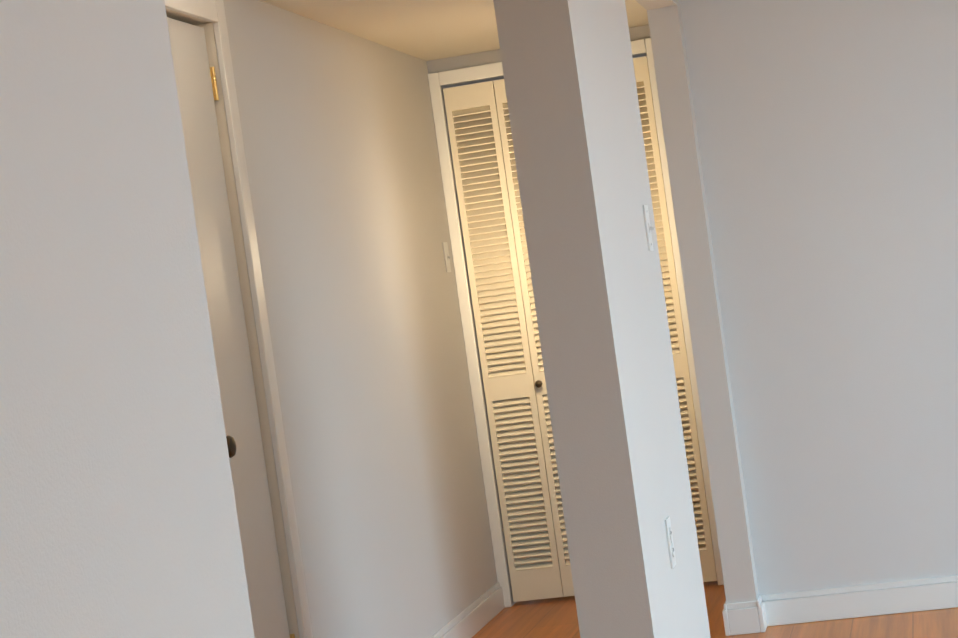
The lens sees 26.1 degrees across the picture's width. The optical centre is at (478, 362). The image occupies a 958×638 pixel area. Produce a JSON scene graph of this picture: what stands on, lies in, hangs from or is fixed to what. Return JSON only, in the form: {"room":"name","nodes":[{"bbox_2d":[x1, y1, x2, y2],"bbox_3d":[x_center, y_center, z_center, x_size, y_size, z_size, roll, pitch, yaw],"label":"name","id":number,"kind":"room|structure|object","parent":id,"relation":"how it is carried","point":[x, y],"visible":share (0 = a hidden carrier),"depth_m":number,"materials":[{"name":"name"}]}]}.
{"room":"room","nodes":[
{"label":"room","id":0,"kind":"room"},
{"bbox_2d":[166,0,496,637],"bbox_3d":[-0.619,-0.539,6.010,0.100,3.300,5.341,-7,2,12],"label":"wall","id":1,"kind":"structure","parent":0,"point":[362,303],"depth_m":6.57,"materials":[{"name":"white paint"}]},
{"bbox_2d":[167,17,294,637],"bbox_3d":[-0.633,0.116,5.343,0.104,2.024,0.494,-7,2,12],"label":"closet door","id":2,"kind":"structure","parent":1,"relation":"in","point":[194,78],"depth_m":5.43,"materials":[{"name":"white wood"}]},
{"bbox_2d":[164,0,312,637],"bbox_3d":[-0.673,0.088,5.343,0.118,2.115,0.640,-7,2,12],"label":"trim","id":3,"kind":"structure","parent":1,"relation":"attached to","point":[212,11],"depth_m":5.58,"materials":[{"name":"white wood"}]},
{"bbox_2d":[442,242,450,271],"bbox_3d":[-0.117,-0.406,7.950,0.018,0.116,0.070,-7,2,12],"label":"switch plate","id":4,"kind":"object","parent":1,"relation":"attached to","point":[447,258],"depth_m":7.94,"materials":[{"name":"white plastic"}]},
{"bbox_2d":[0,0,758,637],"bbox_3d":[-0.139,-0.072,2.862,0.160,2.440,10.530,-7,2,12],"label":"wall","id":5,"kind":"structure","parent":0,"point":[118,514],"depth_m":1.88,"materials":[{"name":"white paint"}]},
{"bbox_2d":[643,205,654,250],"bbox_3d":[0.436,-0.342,5.242,0.018,0.116,0.070,-7,2,12],"label":"switch plate","id":6,"kind":"object","parent":5,"relation":"attached to","point":[648,227],"depth_m":5.23,"materials":[{"name":"white plastic"}]},
{"bbox_2d":[665,516,675,568],"bbox_3d":[0.455,0.426,4.893,0.007,0.116,0.070,-7,2,12],"label":"electrical outlet plate","id":7,"kind":"object","parent":5,"relation":"attached to","point":[670,542],"visible":1,"depth_m":4.88,"materials":[{"name":"white plastic"}]},
{"bbox_2d":[431,575,957,637],"bbox_3d":[2.259,0.791,2.411,8.800,0.105,10.250,-7,2,12],"label":"baseboard","id":8,"kind":"structure","parent":5,"relation":"attached to","point":[762,613],"depth_m":6.83,"materials":[{"name":"white wood"}]},
{"bbox_2d":[260,0,648,60],"bbox_3d":[-0.002,-1.363,6.733,1.000,0.400,2.480,-7,2,12],"label":"ceiling","id":9,"kind":"structure","parent":0,"point":[427,30],"depth_m":6.94,"materials":[{"name":"white paint"}]},
{"bbox_2d":[427,25,649,605],"bbox_3d":[0.503,-0.191,8.345,1.000,2.160,0.740,-7,2,12],"label":"wall","id":10,"kind":"structure","parent":0,"point":[494,56],"depth_m":8.05,"materials":[{"name":"white paint"}]},
{"bbox_2d":[428,38,723,607],"bbox_3d":[0.385,-0.138,7.986,0.910,2.110,0.016,-7,2,12],"label":"door frame","id":11,"kind":"structure","parent":10,"relation":"attached to","point":[437,80],"depth_m":8.05,"materials":[{"name":"white wood"}]},
{"bbox_2d":[443,56,716,601],"bbox_3d":[0.387,-0.113,8.005,0.805,2.030,0.063,-7,2,12],"label":"bifold door","id":12,"kind":"structure","parent":10,"relation":"in","point":[499,272],"depth_m":8.06,"materials":[{"name":"beige wood"}]},
{"bbox_2d":[472,581,957,637],"bbox_3d":[2.315,0.880,2.614,9.080,0.100,10.940,-7,2,12],"label":"floor","id":13,"kind":"structure","parent":0,"point":[557,617],"depth_m":6.88,"materials":[{"name":"laminate"}]},
{"bbox_2d":[679,0,957,594],"bbox_3d":[4.079,-0.758,6.229,6.770,2.440,0.140,-7,2,12],"label":"wall","id":14,"kind":"structure","parent":0,"point":[827,133],"depth_m":6.80,"materials":[{"name":"white paint"}]}
]}

